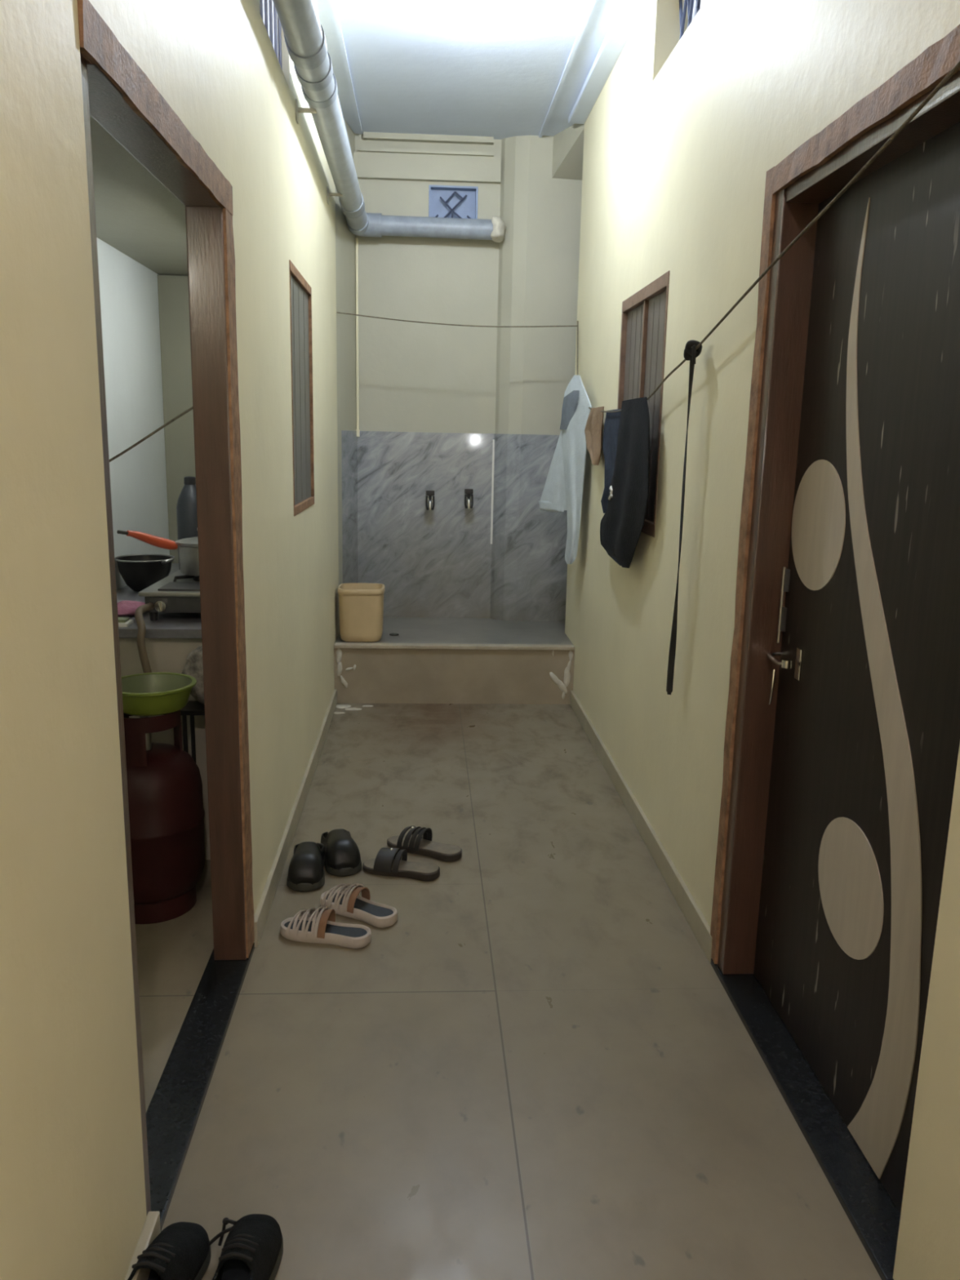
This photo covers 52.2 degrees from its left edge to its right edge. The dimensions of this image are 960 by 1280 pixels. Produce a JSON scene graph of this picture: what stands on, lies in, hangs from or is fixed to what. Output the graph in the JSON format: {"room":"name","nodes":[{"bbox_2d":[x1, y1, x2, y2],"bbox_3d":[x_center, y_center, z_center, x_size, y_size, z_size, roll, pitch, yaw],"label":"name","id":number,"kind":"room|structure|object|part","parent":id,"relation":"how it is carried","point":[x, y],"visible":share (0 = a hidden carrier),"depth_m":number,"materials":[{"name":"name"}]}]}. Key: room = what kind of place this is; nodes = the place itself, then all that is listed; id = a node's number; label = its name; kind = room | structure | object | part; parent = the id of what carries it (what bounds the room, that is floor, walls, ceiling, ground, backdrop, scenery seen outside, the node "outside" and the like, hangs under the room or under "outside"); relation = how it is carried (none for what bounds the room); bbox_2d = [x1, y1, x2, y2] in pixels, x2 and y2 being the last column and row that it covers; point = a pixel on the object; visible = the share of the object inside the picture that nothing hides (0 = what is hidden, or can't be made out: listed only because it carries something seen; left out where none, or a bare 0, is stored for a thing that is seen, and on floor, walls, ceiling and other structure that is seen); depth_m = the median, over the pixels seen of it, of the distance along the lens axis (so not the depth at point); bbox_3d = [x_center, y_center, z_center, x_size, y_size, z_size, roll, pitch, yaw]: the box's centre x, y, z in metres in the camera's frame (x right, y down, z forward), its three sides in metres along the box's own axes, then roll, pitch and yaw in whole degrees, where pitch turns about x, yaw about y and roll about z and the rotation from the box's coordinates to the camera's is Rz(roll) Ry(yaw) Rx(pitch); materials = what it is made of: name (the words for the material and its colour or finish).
{"room":"residential corridor","nodes":[
{"label":"residential corridor","id":0,"kind":"room"},
{"bbox_2d":[97,237,169,590],"bbox_3d":[-1.443,-0.789,3.386,0.100,3.145,5.100,0,12,-3],"label":"wall","id":1,"kind":"structure","parent":0,"point":[129,292],"depth_m":4.04,"materials":[{"name":"white paint"}]},
{"bbox_2d":[89,115,187,275],"bbox_3d":[-1.056,-1.439,3.271,0.647,0.080,4.900,0,12,-3],"label":"ceiling","id":2,"kind":"structure","parent":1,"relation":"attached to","point":[136,215],"depth_m":3.13,"materials":[{"name":"paint"}]},
{"bbox_2d":[109,406,192,462],"bbox_3d":[-1.057,-0.680,3.174,0.651,0.372,0.008,0,12,-3],"label":"clothesline","id":3,"kind":"object","parent":1,"relation":"attached to","point":[191,407],"visible":0.32,"depth_m":3.17,"materials":[{"name":"fabric"}]},
{"bbox_2d":[0,0,339,1279],"bbox_3d":[-0.586,-0.396,1.342,0.082,3.045,8.050,0,12,-3],"label":"wall","id":4,"kind":"structure","parent":0,"point":[73,1199],"depth_m":1.38,"materials":[{"name":"beige paint"}]},
{"bbox_2d":[124,1211,160,1279],"bbox_3d":[-0.456,1.457,-0.283,0.020,0.085,4.100,0,12,-3],"label":"baseboard","id":5,"kind":"structure","parent":4,"relation":"attached to","point":[151,1228],"depth_m":1.65,"materials":[{"name":"tile"}]},
{"bbox_2d":[77,0,254,1214],"bbox_3d":[-0.629,-0.012,2.031,0.094,1.978,1.064,0,12,-3],"label":"door frame","id":6,"kind":"structure","parent":4,"relation":"in","point":[117,94],"depth_m":2.35,"materials":[{"name":"brown wood"}]},
{"bbox_3d":[-0.571,-0.944,1.837,0.014,0.071,1.059,0,12,-3],"label":"casing","id":7,"kind":"part","parent":6,"relation":"part of","materials":[{"name":"brown wood"}]},
{"bbox_3d":[-0.616,-0.110,2.506,0.014,1.970,0.098,0,12,-3],"label":"casing","id":8,"kind":"part","parent":6,"relation":"part of","materials":[{"name":"brown wood"}]},
{"bbox_2d":[259,0,282,70],"bbox_3d":[-0.672,-2.008,3.014,0.035,0.383,0.625,0,12,-3],"label":"ventilator","id":9,"kind":"object","parent":4,"relation":"attached to","point":[268,11],"visible":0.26,"depth_m":3.15,"materials":[{"name":"metal"}]},
{"bbox_3d":[-0.679,-2.007,3.010,0.020,0.383,0.618,0,12,-3],"label":"panel","id":10,"kind":"part","parent":9,"relation":"part of","materials":[{"name":"metal"}]},
{"bbox_2d":[253,688,337,947],"bbox_3d":[-0.702,0.563,4.000,0.014,0.078,2.565,0,12,-3],"label":"baseboard","id":11,"kind":"structure","parent":4,"relation":"attached to","point":[261,913],"depth_m":3.41,"materials":[{"name":"tile"}]},
{"bbox_2d":[288,259,314,516],"bbox_3d":[-0.707,-0.946,3.783,0.053,0.880,0.660,0,12,-3],"label":"window","id":12,"kind":"structure","parent":4,"relation":"in","point":[300,292],"depth_m":3.83,"materials":[{"name":"brown wood"}]},
{"bbox_2d":[272,0,506,243],"bbox_3d":[-0.177,-1.841,3.139,0.920,0.195,4.909,0,12,-3],"label":"drain pipe","id":13,"kind":"object","parent":4,"relation":"attached to","point":[304,37],"visible":1,"depth_m":3.89,"materials":[{"name":"grey plastic"}]},
{"bbox_2d":[336,311,577,327],"bbox_3d":[-0.116,-1.694,5.205,1.280,0.056,0.006,0,12,-3],"label":"clothesline","id":14,"kind":"object","parent":4,"relation":"attached to","point":[336,312],"visible":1,"depth_m":5.21,"materials":[{"name":"fabric"}]},
{"bbox_2d":[157,275,195,563],"bbox_3d":[-1.144,-0.615,4.667,0.647,2.095,0.100,0,12,-3],"label":"wall","id":15,"kind":"structure","parent":0,"point":[173,290],"depth_m":4.49,"materials":[{"name":"paint"}]},
{"bbox_2d":[334,118,356,628],"bbox_3d":[-0.810,-1.280,5.560,0.190,3.045,0.580,0,12,-3],"label":"wall","id":16,"kind":"structure","parent":0,"point":[344,238],"depth_m":5.40,"materials":[{"name":"beige paint"}]},
{"bbox_2d":[330,0,362,132],"bbox_3d":[-0.419,-1.920,1.237,0.015,0.012,8.450,0,12,-3],"label":"trim","id":17,"kind":"structure","parent":16,"relation":"attached to","point":[333,2],"depth_m":4.34,"materials":[{"name":"paint"}]},
{"bbox_2d":[355,237,359,436],"bbox_3d":[-0.708,-1.733,5.649,0.024,1.100,0.030,0,12,-3],"label":"conduit pipe","id":18,"kind":"object","parent":16,"relation":"attached to","point":[357,430],"visible":1,"depth_m":5.65,"materials":[{"name":"beige paint"}]},
{"bbox_2d":[355,133,501,433],"bbox_3d":[-0.375,-1.330,5.845,0.950,3.045,0.150,0,12,-3],"label":"wall","id":19,"kind":"structure","parent":0,"point":[413,376],"depth_m":5.66,"materials":[{"name":"beige paint"}]},
{"bbox_2d":[353,131,501,183],"bbox_3d":[-0.293,-2.686,5.458,0.825,0.230,0.060,0,12,-3],"label":"beam","id":20,"kind":"structure","parent":19,"relation":"attached to","point":[377,163],"depth_m":5.46,"materials":[{"name":"beige paint"}]},
{"bbox_2d":[428,185,478,218],"bbox_3d":[-0.152,-2.470,5.576,0.276,0.193,0.074,0,12,-3],"label":"ventilator","id":21,"kind":"object","parent":19,"relation":"attached to","point":[444,201],"visible":0.73,"depth_m":5.58,"materials":[{"name":"blue metal"}]},
{"bbox_2d":[341,430,567,622],"bbox_3d":[0.343,-0.629,5.715,2.320,1.111,0.490,0,12,-3],"label":"wall","id":22,"kind":"structure","parent":0,"point":[442,562],"depth_m":5.87,"materials":[{"name":"grey stone"}]},
{"bbox_2d":[425,490,435,510],"bbox_3d":[-0.295,-0.830,5.817,0.054,0.114,0.094,0,12,-3],"label":"water tap","id":23,"kind":"object","parent":22,"relation":"attached to","point":[429,500],"visible":1,"depth_m":5.79,"materials":[{"name":"silver metal"}]},
{"bbox_3d":[-0.296,-0.806,5.819,0.026,0.064,0.088,0,12,-3],"label":"spout","id":24,"kind":"part","parent":23,"relation":"part of","materials":[{"name":"silver metal"}]},
{"bbox_2d":[464,488,473,508],"bbox_3d":[-0.067,-0.841,5.828,0.054,0.114,0.094,0,12,-3],"label":"water tap","id":25,"kind":"object","parent":22,"relation":"attached to","point":[468,498],"visible":1,"depth_m":5.80,"materials":[{"name":"silver metal"}]},
{"bbox_3d":[-0.067,-0.817,5.830,0.026,0.064,0.088,0,12,-3],"label":"spout","id":26,"kind":"part","parent":25,"relation":"part of","materials":[{"name":"silver metal"}]},
{"bbox_2d":[490,439,494,543],"bbox_3d":[0.076,-0.885,5.876,0.014,0.620,0.012,0,12,-3],"label":"strip","id":27,"kind":"object","parent":22,"relation":"attached to","point":[493,443],"visible":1,"depth_m":5.87,"materials":[{"name":"white plastic"}]},
{"bbox_2d":[314,0,622,139],"bbox_3d":[0.570,-1.980,1.347,2.600,0.100,8.780,0,12,-3],"label":"ceiling","id":28,"kind":"structure","parent":0,"point":[416,66],"depth_m":4.35,"materials":[{"name":"paint"}]},
{"bbox_2d":[538,0,595,137],"bbox_3d":[0.565,-1.909,1.280,0.015,0.012,8.420,0,12,-3],"label":"trim","id":29,"kind":"structure","parent":28,"relation":"attached to","point":[592,2],"depth_m":4.31,"materials":[{"name":"paint"}]},
{"bbox_2d":[551,124,584,180],"bbox_3d":[0.628,-2.630,5.282,0.435,0.230,0.330,0,12,-3],"label":"beam","id":30,"kind":"structure","parent":28,"relation":"attached to","point":[568,144],"depth_m":5.33,"materials":[{"name":"beige paint"}]},
{"bbox_2d":[135,702,881,1279],"bbox_3d":[-0.368,1.079,1.996,2.116,0.100,8.700,0,12,-3],"label":"floor","id":31,"kind":"structure","parent":0,"point":[540,1069],"depth_m":2.28,"materials":[{"name":"beige tile"}]},
{"bbox_2d":[116,563,210,859],"bbox_3d":[-1.110,0.194,3.967,0.641,0.802,1.597,0,12,-3],"label":"countertop","id":32,"kind":"structure","parent":31,"relation":"on","point":[169,639],"depth_m":3.17,"materials":[{"name":"grey stone"}]},
{"bbox_2d":[118,617,133,626],"bbox_3d":[-1.168,-0.059,3.155,0.085,0.022,0.070,0,12,-3],"label":"soap dish","id":33,"kind":"object","parent":32,"relation":"on","point":[122,621],"visible":0.51,"depth_m":3.13,"materials":[{"name":"white plastic"}]},
{"bbox_2d":[117,600,145,617],"bbox_3d":[-1.211,-0.111,3.350,0.150,0.042,0.184,0,12,-3],"label":"cloth","id":34,"kind":"object","parent":32,"relation":"on","point":[125,608],"visible":0.58,"depth_m":3.29,"materials":[{"name":"pink fabric"}]},
{"bbox_2d":[114,553,174,591],"bbox_3d":[-1.300,-0.260,3.822,0.235,0.133,0.226,0,12,-3],"label":"wok","id":35,"kind":"object","parent":32,"relation":"on","point":[139,572],"visible":0.81,"depth_m":3.75,"materials":[{"name":"black metal"}]},
{"bbox_3d":[-1.194,-0.302,3.761,0.037,0.022,0.062,7,13,27],"label":"loop handle","id":36,"kind":"part","parent":35,"relation":"part of","materials":[{"name":"metal"}]},
{"bbox_2d":[116,563,201,638],"bbox_3d":[-1.102,-0.184,3.888,0.641,0.030,1.597,0,12,-3],"label":"countertop","id":37,"kind":"structure","parent":32,"relation":"on","point":[168,624],"depth_m":3.19,"materials":[{"name":"grey stone"}]},
{"bbox_2d":[138,569,200,620],"bbox_3d":[-0.945,-0.170,3.461,0.363,0.124,0.562,0,12,-3],"label":"gas stove","id":38,"kind":"object","parent":32,"relation":"on","point":[177,592],"visible":0.5,"depth_m":3.22,"materials":[{"name":"metal"}]},
{"bbox_2d":[134,602,154,673],"bbox_3d":[-1.055,0.046,3.101,0.060,0.288,0.294,-3,12,-18],"label":"gas hose","id":39,"kind":"object","parent":38,"relation":"attached to","point":[139,612],"visible":0.71,"depth_m":3.03,"materials":[{"name":"brown rubber"}]},
{"bbox_2d":[116,529,199,576],"bbox_3d":[-1.033,-0.304,3.391,0.188,0.163,0.369,11,15,38],"label":"saucepan","id":40,"kind":"object","parent":38,"relation":"on","point":[188,547],"visible":0.59,"depth_m":3.39,"materials":[{"name":"metal"}]},
{"bbox_3d":[-1.128,-0.345,3.378,0.178,0.075,0.036,-9,15,-40],"label":"pan handle","id":41,"kind":"part","parent":40,"relation":"part of","materials":[{"name":"orange plastic"}]},
{"bbox_3d":[-0.975,-0.352,3.452,0.188,0.023,0.188,0,12,-3],"label":"lid","id":42,"kind":"part","parent":40,"relation":"part of","materials":[{"name":"metal"}]},
{"bbox_3d":[-1.042,-0.111,3.199,0.036,0.036,0.038,0,12,-3],"label":"knob","id":43,"kind":"part","parent":38,"relation":"part of","materials":[{"name":"silver metal"}]},
{"bbox_3d":[-0.919,-0.180,3.308,0.288,0.006,0.160,0,12,-3],"label":"drip plate","id":44,"kind":"part","parent":38,"relation":"part of","materials":[{"name":"metal"}]},
{"bbox_3d":[-0.972,-0.225,3.479,0.189,0.026,0.189,0,12,-3],"label":"burner","id":45,"kind":"part","parent":38,"relation":"part of","materials":[{"name":"black metal"}]},
{"bbox_2d":[176,475,197,569],"bbox_3d":[-1.170,-0.444,3.985,0.114,0.437,0.114,0,12,-3],"label":"bottle","id":46,"kind":"object","parent":32,"relation":"on","point":[186,506],"visible":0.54,"depth_m":3.92,"materials":[{"name":"plastic"}]},
{"bbox_2d":[123,709,204,924],"bbox_3d":[-0.992,0.504,2.935,0.320,0.620,0.320,0,12,-3],"label":"gas cylinder","id":47,"kind":"object","parent":31,"relation":"on","point":[166,814],"visible":0.7,"depth_m":2.83,"materials":[{"name":"red paint"}]},
{"bbox_2d":[121,672,196,715],"bbox_3d":[-0.960,0.162,2.865,0.256,0.076,0.256,0,12,-3],"label":"basin","id":48,"kind":"object","parent":47,"relation":"on","point":[147,694],"visible":0.84,"depth_m":2.83,"materials":[{"name":"plastic"}]},
{"bbox_2d":[127,1222,210,1279],"bbox_3d":[-0.527,1.041,1.613,0.100,0.122,0.270,3,12,7],"label":"shoe","id":49,"kind":"object","parent":31,"relation":"on","point":[181,1251],"visible":0.98,"depth_m":1.64,"materials":[{"name":"black fabric"}]},
{"bbox_2d":[180,700,204,762],"bbox_3d":[-0.868,0.485,3.183,0.155,0.562,0.120,0,12,-3],"label":"iron stand","id":50,"kind":"object","parent":31,"relation":"on","point":[193,708],"visible":0.21,"depth_m":3.10,"materials":[{"name":"black metal"}]},
{"bbox_3d":[-0.933,0.501,3.132,0.013,0.548,0.013,5,12,19],"label":"leg","id":51,"kind":"part","parent":50,"relation":"part of","materials":[{"name":"black metal"}]},
{"bbox_2d":[180,700,204,715],"bbox_3d":[-0.863,0.217,3.128,0.155,0.015,0.120,0,12,-3],"label":"shelf","id":52,"kind":"object","parent":50,"relation":"attached to","point":[192,708],"depth_m":3.08,"materials":[{"name":"black metal"}]},
{"bbox_2d":[182,644,204,704],"bbox_3d":[-0.859,0.111,3.106,0.159,0.200,0.124,0,12,-3],"label":"cloth bundle","id":53,"kind":"object","parent":50,"relation":"on","point":[193,667],"visible":0.34,"depth_m":3.06,"materials":[{"name":"grey fabric"}]},
{"bbox_3d":[-0.939,0.481,3.230,0.013,0.548,0.013,5,12,19],"label":"leg","id":54,"kind":"part","parent":50,"relation":"part of","materials":[{"name":"black metal"}]},
{"bbox_2d":[146,942,254,1231],"bbox_3d":[-0.657,0.969,2.233,0.108,0.026,1.060,0,12,-3],"label":"threshold","id":55,"kind":"object","parent":31,"relation":"on","point":[174,1109],"visible":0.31,"depth_m":2.18,"materials":[{"name":"black stone"}]},
{"bbox_2d":[208,1213,283,1279],"bbox_3d":[-0.427,1.039,1.634,0.161,0.122,0.270,1,12,1],"label":"shoe","id":56,"kind":"object","parent":31,"relation":"on","point":[252,1249],"visible":0.96,"depth_m":1.66,"materials":[{"name":"black fabric"}]},
{"bbox_2d":[286,841,325,892],"bbox_3d":[-0.564,0.720,3.199,0.119,0.102,0.250,0,12,-6],"label":"clog","id":57,"kind":"object","parent":31,"relation":"on","point":[305,870],"visible":1,"depth_m":3.11,"materials":[{"name":"black rubber"}]},
{"bbox_2d":[280,906,371,948],"bbox_3d":[-0.443,0.809,2.808,0.272,0.092,0.104,4,12,12],"label":"sandal","id":58,"kind":"object","parent":31,"relation":"on","point":[322,928],"visible":1,"depth_m":2.78,"materials":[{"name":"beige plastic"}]},
{"bbox_2d":[320,828,361,876],"bbox_3d":[-0.471,0.699,3.308,0.119,0.102,0.250,-2,12,-17],"label":"clog","id":59,"kind":"object","parent":31,"relation":"on","point":[343,857],"visible":0.96,"depth_m":3.22,"materials":[{"name":"black rubber"}]},
{"bbox_2d":[333,704,373,713],"bbox_3d":[-0.661,0.361,5.152,0.198,0.006,0.161,0,12,-3],"label":"smear","id":60,"kind":"object","parent":31,"relation":"on","point":[339,705],"visible":1,"depth_m":5.16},
{"bbox_2d":[320,883,397,928],"bbox_3d":[-0.368,0.780,2.955,0.272,0.092,0.104,8,14,30],"label":"sandal","id":61,"kind":"object","parent":31,"relation":"on","point":[348,902],"visible":0.98,"depth_m":2.93,"materials":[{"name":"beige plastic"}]},
{"bbox_2d":[362,847,439,881],"bbox_3d":[-0.261,0.729,3.239,0.265,0.081,0.104,4,12,15],"label":"slipper","id":62,"kind":"object","parent":31,"relation":"on","point":[388,862],"visible":1,"depth_m":3.21,"materials":[{"name":"black rubber"}]},
{"bbox_2d":[386,826,462,862],"bbox_3d":[-0.195,0.693,3.409,0.290,0.084,0.106,7,13,27],"label":"slipper","id":63,"kind":"object","parent":31,"relation":"on","point":[423,845],"visible":0.98,"depth_m":3.38,"materials":[{"name":"black rubber"}]},
{"bbox_2d":[333,617,574,704],"bbox_3d":[0.348,0.109,5.686,2.300,0.323,0.830,0,12,-3],"label":"step","id":64,"kind":"structure","parent":31,"relation":"on","point":[430,660],"depth_m":5.28,"materials":[{"name":"brown tile"}]},
{"bbox_2d":[336,648,355,688],"bbox_3d":[-0.713,0.148,5.225,0.106,0.221,0.016,0,12,-3],"label":"smear","id":65,"kind":"object","parent":64,"relation":"attached to","point":[339,653],"visible":1,"depth_m":5.22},
{"bbox_2d":[337,582,384,642],"bbox_3d":[-0.643,-0.149,5.325,0.249,0.287,0.249,0,12,-3],"label":"bucket","id":66,"kind":"object","parent":64,"relation":"on","point":[361,605],"visible":1,"depth_m":5.22,"materials":[{"name":"beige plastic"}]},
{"bbox_2d":[389,632,398,635],"bbox_3d":[-0.479,-0.033,5.471,0.052,0.010,0.052,0,12,-3],"label":"drain cover","id":67,"kind":"object","parent":64,"relation":"on","point":[393,633],"visible":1,"depth_m":5.46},
{"bbox_2d":[549,649,573,698],"bbox_3d":[0.437,0.186,5.298,0.123,0.278,0.016,0,12,-3],"label":"smear","id":68,"kind":"object","parent":64,"relation":"attached to","point":[562,686],"visible":1,"depth_m":5.30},
{"bbox_2d":[711,958,900,1279],"bbox_3d":[0.717,1.004,2.203,0.097,0.026,1.065,0,12,-3],"label":"threshold","id":69,"kind":"object","parent":31,"relation":"on","point":[868,1206],"visible":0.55,"depth_m":2.06,"materials":[{"name":"black stone"}]},
{"bbox_2d":[494,135,582,435],"bbox_3d":[0.794,-1.310,5.864,1.413,3.045,0.250,0,12,-3],"label":"wall column","id":70,"kind":"structure","parent":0,"point":[539,249],"depth_m":5.58,"materials":[{"name":"beige paint"}]},
{"bbox_2d":[564,0,959,1279],"bbox_3d":[0.837,-0.390,1.450,0.200,3.045,8.100,0,12,-3],"label":"wall","id":71,"kind":"structure","parent":0,"point":[682,137],"depth_m":2.90,"materials":[{"name":"beige paint"}]},
{"bbox_2d":[568,0,648,124],"bbox_3d":[0.725,-1.866,1.134,0.085,0.030,8.100,0,12,-3],"label":"crown molding","id":72,"kind":"structure","parent":71,"relation":"attached to","point":[628,11],"depth_m":4.18,"materials":[{"name":"paint"}]},
{"bbox_2d":[569,690,712,963],"bbox_3d":[0.571,0.585,4.020,0.014,0.078,2.675,0,12,-3],"label":"baseboard","id":73,"kind":"structure","parent":71,"relation":"attached to","point":[695,917],"depth_m":3.42,"materials":[{"name":"tile"}]},
{"bbox_2d":[617,270,670,537],"bbox_3d":[0.629,-0.882,3.768,0.053,0.895,0.795,0,12,-3],"label":"window","id":74,"kind":"structure","parent":71,"relation":"in","point":[644,313],"depth_m":3.64,"materials":[{"name":"brown wood"}]},
{"bbox_2d":[623,302,644,400],"bbox_3d":[0.622,-0.921,3.958,0.022,0.805,0.362,0,12,-3],"label":"shutter","id":75,"kind":"object","parent":74,"relation":"attached to","point":[633,313],"depth_m":3.94,"materials":[{"name":"brown wood"}]},
{"bbox_2d":[644,289,666,522],"bbox_3d":[0.643,-0.842,3.578,0.022,0.805,0.362,0,12,-3],"label":"shutter","id":76,"kind":"object","parent":74,"relation":"attached to","point":[655,300],"depth_m":3.58,"materials":[{"name":"brown wood"}]},
{"bbox_2d":[679,0,700,39],"bbox_3d":[0.757,-2.103,3.230,0.060,0.288,0.641,0,12,-3],"label":"ventilator","id":77,"kind":"object","parent":71,"relation":"attached to","point":[693,6],"visible":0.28,"depth_m":3.44,"materials":[{"name":"blue metal"}]},
{"bbox_3d":[0.777,-2.103,3.231,0.020,0.288,0.628,0,12,-3],"label":"panel","id":78,"kind":"part","parent":77,"relation":"part of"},
{"bbox_2d":[577,60,959,412],"bbox_3d":[0.625,-1.038,3.088,0.041,0.589,4.494,0,12,-3],"label":"clothesline","id":79,"kind":"object","parent":71,"relation":"attached to","point":[957,66],"visible":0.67,"depth_m":1.90,"materials":[{"name":"fabric"}]},
{"bbox_2d":[538,374,591,564],"bbox_3d":[0.443,-0.864,5.015,0.048,0.945,0.674,-2,12,-17],"label":"shirt","id":80,"kind":"object","parent":79,"relation":"hanging from","point":[562,491],"visible":0.99,"depth_m":4.93,"materials":[{"name":"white fabric"}]},
{"bbox_2d":[584,406,604,465],"bbox_3d":[0.524,-0.945,4.548,0.035,0.256,0.477,0,12,-3],"label":"cloth","id":81,"kind":"object","parent":79,"relation":"hanging from","point":[593,428],"visible":1,"depth_m":4.44,"materials":[{"name":"fabric"}]},
{"bbox_2d":[600,408,621,513],"bbox_3d":[0.557,-0.757,4.186,0.031,0.438,0.429,0,12,-3],"label":"shirt","id":82,"kind":"object","parent":79,"relation":"hanging from","point":[611,425],"visible":0.68,"depth_m":4.18,"materials":[{"name":"fabric"}]},
{"bbox_2d":[600,396,649,568],"bbox_3d":[0.545,-0.607,3.782,0.042,0.617,0.881,0,12,-3],"label":"trousers","id":83,"kind":"object","parent":79,"relation":"hanging from","point":[621,526],"visible":1,"depth_m":3.61,"materials":[{"name":"fabric"}]},
{"bbox_2d":[666,340,702,694],"bbox_3d":[0.608,-0.344,2.957,0.052,1.072,0.100,0,12,-3],"label":"strap","id":84,"kind":"object","parent":79,"relation":"hanging from","point":[690,353],"visible":0.98,"depth_m":2.95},
{"bbox_2d":[711,24,959,1213],"bbox_3d":[0.751,-0.006,2.009,0.129,2.031,1.075,0,12,-3],"label":"door","id":85,"kind":"structure","parent":71,"relation":"in","point":[842,740],"depth_m":2.03,"materials":[{"name":"brown wood"}]},
{"bbox_3d":[0.667,-0.112,2.502,0.017,2.026,0.058,0,12,-3],"label":"casing","id":86,"kind":"part","parent":85,"relation":"part of","materials":[{"name":"brown wood"}]},
{"bbox_3d":[0.737,0.045,2.395,0.043,0.075,0.151,0,12,-3],"label":"handle","id":87,"kind":"part","parent":85,"relation":"part of","materials":[{"name":"silver metal"}]},
{"bbox_3d":[0.714,-0.968,1.801,0.016,0.065,1.066,0,12,-3],"label":"casing","id":88,"kind":"part","parent":85,"relation":"part of","materials":[{"name":"brown wood"}]}
]}

